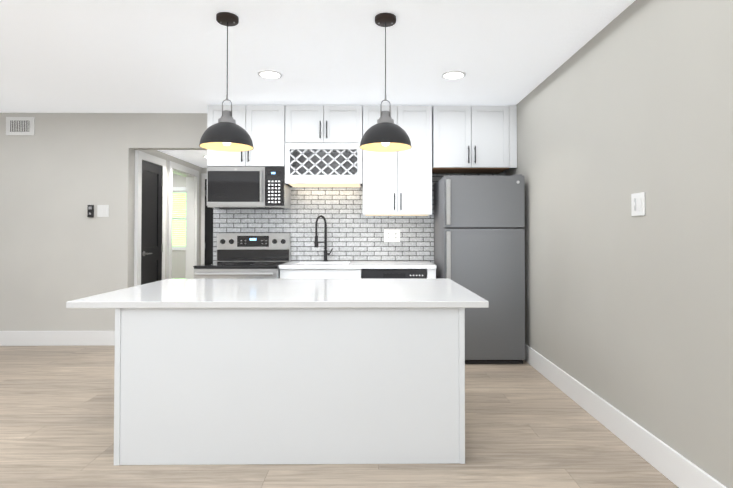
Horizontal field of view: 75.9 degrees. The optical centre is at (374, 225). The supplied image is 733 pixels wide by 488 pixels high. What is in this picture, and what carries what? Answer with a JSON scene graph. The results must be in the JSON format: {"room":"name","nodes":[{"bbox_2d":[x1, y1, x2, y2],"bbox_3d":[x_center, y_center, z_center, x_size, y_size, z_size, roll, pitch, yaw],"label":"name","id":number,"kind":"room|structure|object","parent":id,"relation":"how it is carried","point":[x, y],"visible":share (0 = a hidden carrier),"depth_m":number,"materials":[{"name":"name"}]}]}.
{"room":"kitchen","nodes":[
{"label":"kitchen","id":0,"kind":"room"},
{"bbox_2d":[0,113,206,330],"bbox_3d":[-1.604,0.037,5.084,6.000,2.480,0.120,0,-1,-1],"label":"wall","id":1,"kind":"structure","parent":0,"point":[52,254],"depth_m":5.01,"materials":[{"name":"paint"}]},
{"bbox_2d":[6,117,34,134],"bbox_3d":[-3.783,-1.060,5.013,0.300,0.197,0.014,0,-1,-1],"label":"air vent","id":2,"kind":"object","parent":1,"relation":"in","point":[20,125],"visible":1,"depth_m":5.01,"materials":[{"name":"white metal"}]},
{"bbox_2d":[0,331,114,345],"bbox_3d":[-3.604,1.198,4.978,1.940,0.155,0.018,0,-1,-1],"label":"baseboard","id":3,"kind":"structure","parent":1,"relation":"attached to","point":[7,338],"depth_m":4.97,"materials":[{"name":"white wood"}]},
{"bbox_2d":[87,205,93,216],"bbox_3d":[-3.023,-0.152,5.000,0.056,0.130,0.026,0,-1,-1],"label":"remote holder","id":4,"kind":"object","parent":1,"relation":"attached to","point":[90,211],"visible":1,"depth_m":4.99,"materials":[{"name":"black plastic"}]},
{"bbox_2d":[97,205,108,216],"bbox_3d":[-2.897,-0.155,5.009,0.120,0.128,0.010,0,-1,-1],"label":"switch plate","id":5,"kind":"object","parent":1,"relation":"attached to","point":[102,210],"visible":1,"depth_m":5.01,"materials":[{"name":"white plastic"}]},
{"bbox_2d":[207,105,298,172],"bbox_3d":[-1.243,-0.886,4.836,0.828,0.611,0.388,0,-1,-1],"label":"upper cabinet","id":6,"kind":"object","parent":1,"relation":"attached to","point":[268,127],"depth_m":4.65,"materials":[{"name":"white wood"}]},
{"bbox_2d":[207,167,290,208],"bbox_3d":[-1.274,-0.376,4.800,0.762,0.403,0.442,0,-1,-1],"label":"microwave","id":7,"kind":"object","parent":6,"relation":"attached to","point":[248,188],"visible":1,"depth_m":4.62,"materials":[{"name":"silver metal"}]},
{"bbox_2d":[291,105,362,152],"bbox_3d":[-0.506,-1.003,4.844,0.765,0.377,0.388,0,-1,-1],"label":"upper cabinet","id":8,"kind":"object","parent":1,"relation":"attached to","point":[311,145],"depth_m":4.66,"materials":[{"name":"white wood"}]},
{"bbox_2d":[213,170,505,263],"bbox_3d":[-0.153,-0.099,5.035,3.138,1.050,0.010,0,-1,-1],"label":"tile backsplash","id":9,"kind":"structure","parent":1,"relation":"attached to","point":[354,233],"depth_m":5.03,"materials":[{"name":"white tile"}]},
{"bbox_2d":[384,229,399,241],"bbox_3d":[0.188,0.110,5.024,0.172,0.135,0.010,0,-1,-1],"label":"outlet","id":10,"kind":"object","parent":9,"relation":"attached to","point":[391,235],"visible":1,"depth_m":5.02,"materials":[{"name":"white plastic"}]},
{"bbox_2d":[363,105,442,215],"bbox_3d":[0.261,-0.648,4.846,0.760,1.087,0.388,0,-1,-1],"label":"upper cabinet","id":11,"kind":"object","parent":1,"relation":"attached to","point":[397,183],"depth_m":4.66,"materials":[{"name":"white wood"}]},
{"bbox_2d":[439,105,516,172],"bbox_3d":[0.998,-0.881,4.856,0.833,0.622,0.388,0,-1,-1],"label":"upper cabinet","id":12,"kind":"object","parent":1,"relation":"attached to","point":[476,139],"depth_m":4.67,"materials":[{"name":"white wood"}]},
{"bbox_2d":[133,150,212,286],"bbox_3d":[-3.631,0.034,6.850,4.020,2.540,3.451,0,-1,-1],"label":"hallway","id":13,"kind":"structure","parent":0,"point":[160,176],"depth_m":5.96,"materials":[{"name":"paint"}]},
{"bbox_2d":[172,191,185,245],"bbox_3d":[-3.636,-0.127,8.488,1.080,0.984,0.030,0,-1,-1],"label":"window blinds","id":14,"kind":"object","parent":13,"relation":"attached to","point":[178,215],"visible":0.35,"depth_m":8.49,"materials":[{"name":"white plastic"}]},
{"bbox_2d":[0,0,634,112],"bbox_3d":[-1.558,-1.313,1.220,6.260,0.100,7.890,0,-1,-1],"label":"ceiling","id":15,"kind":"structure","parent":0,"point":[113,56],"depth_m":3.32,"materials":[{"name":"white paint"}]},
{"bbox_2d":[199,12,253,151],"bbox_3d":[-0.874,-0.851,2.784,0.309,0.776,0.309,0,-1,-1],"label":"pendant light","id":16,"kind":"object","parent":15,"relation":"hanging from","point":[226,132],"visible":1,"depth_m":2.73,"materials":[{"name":"black metal"}]},
{"bbox_2d":[258,70,281,78],"bbox_3d":[-0.845,-1.219,3.800,0.195,0.008,0.195,1,-1,-40],"label":"recessed light","id":17,"kind":"object","parent":15,"relation":"in","point":[269,74],"depth_m":3.78,"materials":[{"name":"white plastic"}]},
{"bbox_2d":[360,13,411,151],"bbox_3d":[0.065,-0.851,2.793,0.309,0.776,0.309,0,-1,-1],"label":"pendant light","id":18,"kind":"object","parent":15,"relation":"hanging from","point":[385,133],"visible":1,"depth_m":2.74,"materials":[{"name":"black metal"}]},
{"bbox_2d":[442,71,465,78],"bbox_3d":[0.643,-1.219,3.814,0.195,0.008,0.195,0,-1,-7],"label":"recessed light","id":19,"kind":"object","parent":15,"relation":"in","point":[450,74],"depth_m":3.81,"materials":[{"name":"white plastic"}]},
{"bbox_2d":[0,346,678,487],"bbox_3d":[-2.064,1.294,2.940,7.240,0.100,11.420,0,-1,-1],"label":"floor","id":20,"kind":"structure","parent":0,"point":[527,425],"depth_m":2.63,"materials":[{"name":"brown wood"}]},
{"bbox_2d":[193,233,290,278],"bbox_3d":[-1.273,0.674,4.614,0.763,1.190,0.781,0,-1,-1],"label":"range","id":21,"kind":"object","parent":20,"relation":"on","point":[252,255],"visible":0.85,"depth_m":4.93,"materials":[{"name":"silver metal"}]},
{"bbox_2d":[114,307,469,464],"bbox_3d":[-0.442,0.840,3.010,1.812,0.809,1.164,0,-1,-1],"label":"kitchen island","id":22,"kind":"object","parent":20,"relation":"on","point":[276,371],"depth_m":2.43,"materials":[{"name":"white wood"}]},
{"bbox_2d":[66,279,488,310],"bbox_3d":[-0.501,0.418,3.016,2.170,0.034,1.204,0,-1,-1],"label":"island countertop","id":23,"kind":"structure","parent":22,"relation":"on","point":[154,296],"depth_m":2.69,"materials":[{"name":"white stone"}]},
{"bbox_2d":[280,269,362,278],"bbox_3d":[-0.506,0.839,4.691,0.765,0.862,0.638,0,-1,-1],"label":"base cabinet","id":24,"kind":"object","parent":20,"relation":"on","point":[358,270],"depth_m":4.38,"materials":[{"name":"white wood"}]},
{"bbox_2d":[279,261,434,268],"bbox_3d":[-0.158,0.390,4.681,1.460,0.032,0.678,0,-1,-1],"label":"countertop","id":25,"kind":"structure","parent":24,"relation":"on","point":[291,264],"depth_m":4.35,"materials":[{"name":"white stone"}]},
{"bbox_2d":[314,215,332,260],"bbox_3d":[-0.525,0.135,4.865,0.183,0.481,0.200,0,-1,-1],"label":"faucet","id":26,"kind":"object","parent":25,"relation":"on","point":[316,242],"visible":1,"depth_m":4.92,"materials":[{"name":"black metal"}]},
{"bbox_2d":[363,269,426,278],"bbox_3d":[0.151,0.839,4.697,0.671,0.862,0.638,0,-1,-1],"label":"dishwasher","id":27,"kind":"object","parent":20,"relation":"on","point":[367,273],"depth_m":4.38,"materials":[{"name":"black metal"}]},
{"bbox_2d":[434,174,524,363],"bbox_3d":[0.998,0.404,4.598,0.734,1.730,0.770,0,-1,-1],"label":"fridge","id":28,"kind":"object","parent":20,"relation":"on","point":[479,237],"visible":0.73,"depth_m":4.26,"materials":[{"name":"silver metal"}]},
{"bbox_2d":[506,0,732,487],"bbox_3d":[1.512,-0.023,1.228,0.120,2.480,7.890,0,-1,-1],"label":"wall","id":29,"kind":"structure","parent":0,"point":[628,314],"depth_m":2.51,"materials":[{"name":"paint"}]},
{"bbox_2d":[525,344,726,487],"bbox_3d":[1.443,1.139,1.200,0.018,0.155,7.630,0,-1,-1],"label":"baseboard","id":30,"kind":"structure","parent":29,"relation":"attached to","point":[676,468],"depth_m":2.62,"materials":[{"name":"white wood"}]},
{"bbox_2d":[631,192,644,215],"bbox_3d":[1.432,-0.114,2.557,0.014,0.124,0.124,0,-1,-1],"label":"dimmer switch","id":31,"kind":"object","parent":29,"relation":"attached to","point":[637,204],"visible":1,"depth_m":2.55,"materials":[{"name":"white plastic"}]},
{"label":"outside","id":32,"kind":"structure","parent":0,"visible":0},
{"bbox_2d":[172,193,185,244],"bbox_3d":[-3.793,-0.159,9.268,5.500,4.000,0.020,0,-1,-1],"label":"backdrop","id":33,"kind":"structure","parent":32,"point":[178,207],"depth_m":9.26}
]}

